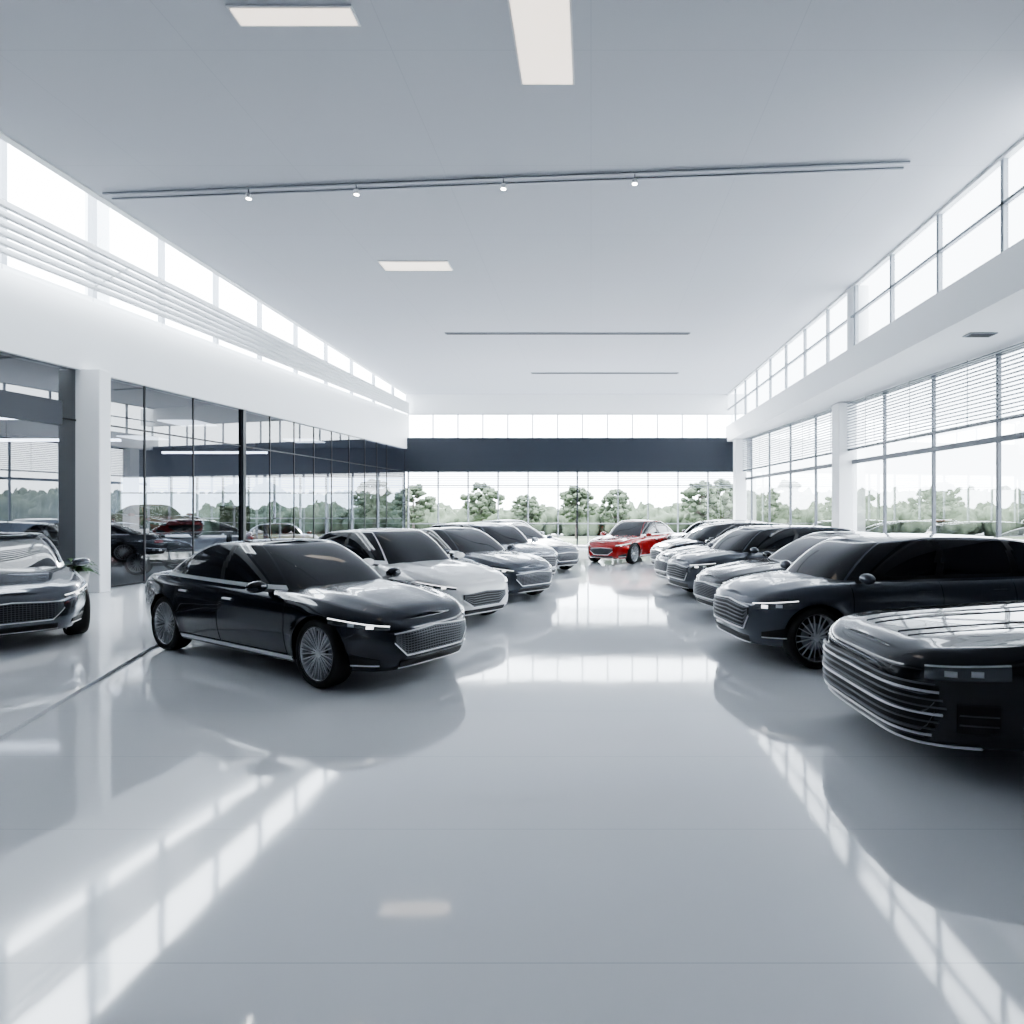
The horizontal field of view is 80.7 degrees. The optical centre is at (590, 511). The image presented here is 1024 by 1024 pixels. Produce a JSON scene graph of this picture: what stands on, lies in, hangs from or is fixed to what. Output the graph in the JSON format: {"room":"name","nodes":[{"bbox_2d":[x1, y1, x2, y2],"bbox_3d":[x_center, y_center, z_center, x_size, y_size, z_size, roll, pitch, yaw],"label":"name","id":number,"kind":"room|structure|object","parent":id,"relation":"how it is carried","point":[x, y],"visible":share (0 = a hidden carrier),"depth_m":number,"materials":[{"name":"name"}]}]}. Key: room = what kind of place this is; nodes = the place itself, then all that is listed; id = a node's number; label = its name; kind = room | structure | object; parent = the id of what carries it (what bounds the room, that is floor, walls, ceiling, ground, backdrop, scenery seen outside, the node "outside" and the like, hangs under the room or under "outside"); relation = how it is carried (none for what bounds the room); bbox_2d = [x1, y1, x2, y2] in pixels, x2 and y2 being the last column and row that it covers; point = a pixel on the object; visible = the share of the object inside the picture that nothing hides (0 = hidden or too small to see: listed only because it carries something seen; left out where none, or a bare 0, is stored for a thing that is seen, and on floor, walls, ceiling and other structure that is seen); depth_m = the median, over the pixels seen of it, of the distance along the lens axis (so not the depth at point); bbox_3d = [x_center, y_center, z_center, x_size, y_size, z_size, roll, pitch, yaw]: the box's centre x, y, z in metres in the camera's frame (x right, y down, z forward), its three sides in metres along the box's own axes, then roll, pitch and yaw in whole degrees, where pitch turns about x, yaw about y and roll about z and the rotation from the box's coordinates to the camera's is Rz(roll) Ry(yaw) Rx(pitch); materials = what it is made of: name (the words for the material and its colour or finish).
{"room":"car showroom","nodes":[
{"label":"car showroom","id":0,"kind":"room"},
{"bbox_2d":[0,268,407,448],"bbox_3d":[-11.033,-4.375,11.000,4.786,2.790,34.400,0,0,0],"label":"wall","id":1,"kind":"structure","parent":0,"point":[39,321],"depth_m":14.51,"materials":[{"name":"white paint"}]},
{"bbox_2d":[0,352,405,586],"bbox_3d":[-10.968,-0.640,11.099,0.157,4.680,34.487,0,0,7],"label":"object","id":2,"kind":"structure","parent":1,"relation":"in","point":[189,475],"depth_m":15.07,"materials":[{"name":"clear glass"}]},
{"bbox_2d":[0,131,407,415],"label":"window","id":3,"kind":"structure","parent":1,"relation":"in","point":[93,197],"depth_m":12.97,"materials":[{"name":"white metal"}]},
{"bbox_2d":[0,198,408,413],"bbox_3d":[-9.245,-4.848,17.760,1.098,0.505,20.322,0,0,6],"label":"louvres","id":4,"kind":"object","parent":3,"relation":"attached to","point":[222,325],"visible":1,"depth_m":13.22,"materials":[{"name":"white metal"}]},
{"bbox_2d":[0,548,1023,1023],"bbox_3d":[-6.050,1.775,11.100,32.900,0.150,34.600,0,0,0],"label":"floor","id":5,"kind":"structure","parent":0,"point":[612,804],"depth_m":3.11,"materials":[{"name":"tile"}]},
{"bbox_2d":[0,598,158,739],"bbox_3d":[-7.581,1.685,5.550,9.362,0.030,12.100,0,0,0],"label":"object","id":6,"kind":"structure","parent":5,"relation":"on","point":[40,671],"depth_m":6.90,"materials":[{"name":"tile"}]},
{"bbox_2d":[0,532,89,635],"bbox_3d":[-8.760,0.985,8.747,4.945,1.370,1.960,0,0,41],"label":"sedan","id":7,"kind":"object","parent":6,"relation":"on","point":[38,592],"visible":1,"depth_m":7.70,"materials":[{"name":"grey paint"}]},
{"bbox_2d":[64,558,99,585],"bbox_3d":[-10.247,1.313,11.874,0.729,0.774,0.679,0,0,0],"label":"potted plant","id":8,"kind":"object","parent":5,"relation":"on","point":[84,573],"visible":0.35,"depth_m":11.87,"materials":[{"name":"green plant"}]},
{"bbox_2d":[75,369,110,592],"bbox_3d":[-10.720,-0.650,12.650,0.860,4.700,0.300,0,0,0],"label":"pillar","id":9,"kind":"structure","parent":5,"relation":"on","point":[92,386],"depth_m":12.50,"materials":[{"name":"white paint"}]},
{"bbox_2d":[145,538,465,687],"bbox_3d":[-3.643,1.015,7.269,4.945,1.370,1.960,0,0,32],"label":"sedan","id":10,"kind":"object","parent":5,"relation":"on","point":[317,604],"visible":1,"depth_m":6.32,"materials":[{"name":"black paint"}]},
{"bbox_2d":[317,528,507,615],"bbox_3d":[-3.506,0.990,10.330,4.945,1.420,2.020,0,0,37],"label":"sedan","id":11,"kind":"object","parent":5,"relation":"on","point":[481,589],"visible":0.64,"depth_m":9.34,"materials":[{"name":"white paint"}]},
{"bbox_2d":[418,527,552,594],"bbox_3d":[-2.902,1.015,12.835,4.945,1.370,1.960,0,0,40],"label":"sedan","id":12,"kind":"object","parent":5,"relation":"on","point":[530,574],"visible":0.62,"depth_m":11.64,"materials":[{"name":"grey paint"}]},
{"bbox_2d":[430,522,556,576],"bbox_3d":[-2.754,0.985,15.349,4.404,1.430,2.000,0,0,42],"label":"suv","id":13,"kind":"object","parent":5,"relation":"on","point":[505,535],"visible":0.36,"depth_m":14.52,"materials":[{"name":"grey paint"}]},
{"bbox_2d":[481,520,562,540],"bbox_3d":[-2.999,0.990,21.689,4.945,1.420,2.020,0,0,42],"label":"sedan","id":14,"kind":"object","parent":5,"relation":"on","point":[489,521],"visible":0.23,"depth_m":21.32,"materials":[{"name":"grey paint"}]},
{"bbox_2d":[503,523,578,569],"bbox_3d":[-2.449,1.015,18.289,4.945,1.370,1.960,0,0,42],"label":"sedan","id":15,"kind":"object","parent":5,"relation":"on","point":[567,553],"visible":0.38,"depth_m":16.98,"materials":[{"name":"grey paint"}]},
{"bbox_2d":[587,520,674,563],"bbox_3d":[1.620,0.990,21.413,2.020,1.420,4.945,0,0,32],"label":"sedan","id":16,"kind":"object","parent":5,"relation":"on","point":[629,540],"visible":0.94,"depth_m":20.09,"materials":[{"name":"red paint"}]},
{"bbox_2d":[654,525,760,577],"bbox_3d":[3.978,1.015,14.584,4.945,1.370,1.960,0,0,-15],"label":"sedan","id":17,"kind":"object","parent":5,"relation":"on","point":[660,564],"visible":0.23,"depth_m":14.04,"materials":[{"name":"silver paint"}]},
{"bbox_2d":[662,519,761,541],"bbox_3d":[4.670,0.985,21.821,4.404,1.430,2.000,0,0,-17],"label":"suv","id":18,"kind":"object","parent":5,"relation":"on","point":[685,532],"visible":0.2,"depth_m":21.42,"materials":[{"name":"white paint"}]},
{"bbox_2d":[678,521,753,538],"bbox_3d":[4.527,0.990,19.239,4.945,1.420,2.020,0,0,-17],"label":"sedan","id":19,"kind":"object","parent":5,"relation":"on","point":[719,521],"visible":0.09,"depth_m":18.93,"materials":[{"name":"grey paint"}]},
{"bbox_2d":[650,522,784,564],"bbox_3d":[3.870,0.985,16.819,4.404,1.430,2.000,0,0,-15],"label":"suv","id":20,"kind":"object","parent":5,"relation":"on","point":[700,534],"visible":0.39,"depth_m":16.17,"materials":[{"name":"white paint"}]},
{"bbox_2d":[733,439,745,519],"bbox_3d":[6.780,-0.800,27.200,0.500,5.000,0.500,0,0,0],"label":"pillar","id":21,"kind":"structure","parent":5,"relation":"on","point":[739,476],"depth_m":26.95,"materials":[{"name":"white paint"}]},
{"bbox_2d":[667,525,854,591],"bbox_3d":[3.771,0.985,12.369,4.404,1.430,2.000,0,0,-15],"label":"suv","id":22,"kind":"object","parent":5,"relation":"on","point":[743,543],"visible":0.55,"depth_m":11.64,"materials":[{"name":"grey paint"}]},
{"bbox_2d":[693,531,874,606],"bbox_3d":[4.179,1.015,10.182,4.945,1.370,1.960,0,0,-14],"label":"sedan","id":23,"kind":"object","parent":5,"relation":"on","point":[707,582],"visible":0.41,"depth_m":9.74,"materials":[{"name":"silver-grey paint"},{"name":"black plastic"},{"name":"glass"}]},
{"bbox_2d":[832,402,852,528],"bbox_3d":[7.720,-0.800,18.200,0.550,5.000,0.550,0,0,0],"label":"pillar","id":24,"kind":"structure","parent":5,"relation":"on","point":[842,466],"depth_m":17.93,"materials":[{"name":"white paint"}]},
{"bbox_2d":[713,533,1023,668],"bbox_3d":[3.772,0.985,7.493,4.404,1.430,2.000,0,0,-10],"label":"suv","id":25,"kind":"object","parent":5,"relation":"on","point":[795,608],"visible":0.87,"depth_m":6.75,"materials":[{"name":"grey paint"}]},
{"bbox_2d":[822,600,1023,750],"bbox_3d":[4.312,0.985,4.495,4.827,1.430,2.060,0,0,-2],"label":"car","id":26,"kind":"object","parent":5,"relation":"on","point":[943,675],"visible":1,"depth_m":3.85,"materials":[{"name":"black paint"}]},
{"bbox_2d":[0,0,1023,393],"bbox_3d":[-1.130,-5.670,11.100,15.360,0.200,34.600,0,0,0],"label":"ceiling","id":27,"kind":"structure","parent":0,"point":[115,95],"depth_m":9.28,"materials":[{"name":"paint"}]},
{"bbox_2d":[226,4,360,26],"bbox_3d":[-3.320,-5.555,6.690,1.380,0.030,0.280,0,0,0],"label":"ceiling light panel","id":28,"kind":"object","parent":27,"relation":"in","point":[246,15],"depth_m":6.66,"materials":[{"name":"white plastic"}]},
{"bbox_2d":[377,260,452,270],"bbox_3d":[-3.950,-5.555,13.475,1.560,0.030,0.510,0,0,0],"label":"ceiling light panel","id":29,"kind":"object","parent":27,"relation":"in","point":[388,265],"depth_m":13.42,"materials":[{"name":"white plastic"}]},
{"bbox_2d":[102,160,910,199],"bbox_3d":[-1.726,-5.455,10.008,13.597,0.220,0.264,0,0,4],"label":"track light","id":30,"kind":"object","parent":27,"relation":"attached to","point":[634,180],"visible":1,"depth_m":9.96,"materials":[{"name":"grey metal"}]},
{"bbox_2d":[507,0,574,84],"bbox_3d":[-0.560,-5.555,6.465,0.700,0.030,2.590,0,0,0],"label":"ceiling light panel","id":31,"kind":"object","parent":27,"relation":"in","point":[542,30],"depth_m":7.01,"materials":[{"name":"white plastic"}]},
{"bbox_2d":[445,333,689,334],"bbox_3d":[-0.730,-5.550,18.600,7.620,0.040,0.140,0,0,0],"label":"diffuser","id":32,"kind":"object","parent":27,"relation":"in","point":[445,333],"depth_m":18.53,"materials":[{"name":"grey metal"}]},
{"bbox_2d":[531,372,678,373],"bbox_3d":[0.550,-5.550,23.900,5.900,0.040,0.140,0,0,0],"label":"diffuser","id":33,"kind":"object","parent":27,"relation":"in","point":[531,372],"depth_m":23.83,"materials":[{"name":"grey metal"}]},
{"bbox_2d":[405,394,732,547],"bbox_3d":[-0.580,-1.935,28.265,16.360,7.270,0.370,0,0,0],"label":"wall","id":34,"kind":"structure","parent":0,"point":[421,454],"depth_m":28.08,"materials":[{"name":"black paint"}]},
{"bbox_2d":[407,413,727,437],"bbox_3d":[-0.843,-4.090,28.285,15.685,1.180,0.110,0,0,0],"label":"window","id":35,"kind":"structure","parent":34,"relation":"in","point":[432,414],"depth_m":28.23,"materials":[{"name":"grey metal"}]},
{"bbox_2d":[407,472,732,544],"bbox_3d":[-0.745,-0.155,28.265,15.890,3.470,0.190,0,0,0],"label":"window","id":36,"kind":"structure","parent":34,"relation":"in","point":[408,476],"depth_m":28.17,"materials":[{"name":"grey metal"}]},
{"bbox_2d":[726,238,1023,441],"bbox_3d":[8.413,-1.935,11.200,4.025,7.270,34.400,0,0,0],"label":"wall","id":37,"kind":"structure","parent":0,"point":[927,339],"depth_m":12.39,"materials":[{"name":"white paint"}]},
{"bbox_2d":[847,288,852,349],"bbox_3d":[6.660,-4.795,14.900,0.500,1.550,0.500,0,0,0],"label":"pillar","id":38,"kind":"structure","parent":37,"relation":"on","point":[849,292],"depth_m":14.83,"materials":[{"name":"white paint"}]},
{"bbox_2d":[727,137,1023,424],"bbox_3d":[6.480,-4.810,17.883,0.120,1.520,20.635,0,0,0],"label":"window","id":39,"kind":"structure","parent":37,"relation":"in","point":[985,218],"depth_m":11.98,"materials":[{"name":"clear glass"}]},
{"bbox_2d":[746,342,1023,539],"bbox_3d":[7.853,-1.200,18.100,0.080,4.220,20.290,0,0,-5],"label":"window","id":40,"kind":"structure","parent":37,"relation":"in","point":[968,481],"depth_m":14.79,"materials":[{"name":"clear glass"}]},
{"bbox_2d":[743,342,1023,470],"bbox_3d":[7.713,-2.565,18.100,0.070,1.470,19.687,0,0,-5],"label":"window blind","id":41,"kind":"object","parent":40,"relation":"attached to","point":[1021,415],"visible":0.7,"depth_m":14.71,"materials":[{"name":"grey metal"}]},
{"bbox_2d":[962,332,997,336],"bbox_3d":[7.250,-3.296,11.125,0.500,0.032,0.250,0,0,0],"label":"air vent","id":42,"kind":"object","parent":37,"relation":"in","point":[972,334],"visible":1,"depth_m":11.03,"materials":[{"name":"grey metal"}]},
{"label":"outside","id":43,"kind":"structure","parent":0,"visible":0},
{"bbox_3d":[20.000,1.930,60.000,220.000,0.140,240.000,0,0,0],"label":"ground","id":44,"kind":"structure","parent":43,"visible":0},
{"bbox_2d":[406,500,717,535],"bbox_3d":[2.342,0.766,46.907,67.652,3.643,4.388,0,0,0],"label":"hedge","id":45,"kind":"object","parent":44,"relation":"on","point":[667,514],"visible":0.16,"depth_m":46.24,"materials":[{"name":"green plant"}]},
{"bbox_2d":[553,536,599,544],"bbox_3d":[10.000,1.845,39.300,100.000,0.030,10.600,0,0,0],"label":"lawn","id":46,"kind":"structure","parent":44,"relation":"on","point":[582,540],"depth_m":39.73,"materials":[{"name":"green plant"}]},
{"bbox_2d":[406,484,436,528],"bbox_3d":[-11.022,0.044,37.021,2.628,3.573,2.694,0,0,0],"label":"tree","id":47,"kind":"object","parent":46,"relation":"on","point":[423,504],"visible":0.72,"depth_m":36.77,"materials":[{"name":"green plant"}]},
{"bbox_2d":[459,482,504,521],"bbox_3d":[-7.238,-0.072,40.068,2.895,3.804,2.888,0,0,0],"label":"tree","id":48,"kind":"object","parent":46,"relation":"on","point":[485,507],"visible":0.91,"depth_m":39.51,"materials":[{"name":"green plant"}]},
{"bbox_2d":[510,494,545,525],"bbox_3d":[-3.905,0.354,36.987,2.181,2.953,2.325,0,0,0],"label":"tree","id":49,"kind":"object","parent":46,"relation":"on","point":[536,513],"visible":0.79,"depth_m":36.65,"materials":[{"name":"green plant"}]},
{"bbox_2d":[559,486,597,538],"bbox_3d":[-1.112,-0.009,41.091,2.567,3.678,2.660,0,0,-41],"label":"tree","id":50,"kind":"object","parent":46,"relation":"on","point":[569,495],"visible":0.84,"depth_m":40.70,"materials":[{"name":"green plant"}]},
{"bbox_2d":[596,489,631,524],"bbox_3d":[1.442,0.176,37.971,2.335,3.307,2.427,0,0,0],"label":"tree","id":51,"kind":"object","parent":46,"relation":"on","point":[609,497],"visible":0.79,"depth_m":37.59,"materials":[{"name":"green plant"}]},
{"bbox_2d":[680,481,721,522],"bbox_3d":[6.594,-0.052,36.062,2.519,3.763,2.849,0,0,0],"label":"tree","id":52,"kind":"object","parent":46,"relation":"on","point":[692,505],"visible":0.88,"depth_m":35.51,"materials":[{"name":"green plant"}]},
{"bbox_2d":[706,479,732,518],"bbox_3d":[8.248,-0.169,37.953,2.761,3.997,2.933,0,0,42],"label":"tree","id":53,"kind":"object","parent":46,"relation":"on","point":[725,511],"visible":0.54,"depth_m":37.35,"materials":[{"name":"green plant"}]},
{"bbox_3d":[-15.720,-3.075,11.100,13.560,0.150,34.200,0,0,0],"label":"ceiling","id":54,"kind":"structure","parent":0,"visible":0},
{"bbox_2d":[85,192,110,303],"bbox_3d":[-11.150,-5.300,13.500,0.460,4.600,0.460,0,0,0],"label":"pillar","id":55,"kind":"structure","parent":54,"relation":"on","point":[103,211],"depth_m":13.39,"materials":[{"name":"white paint"}]}
]}

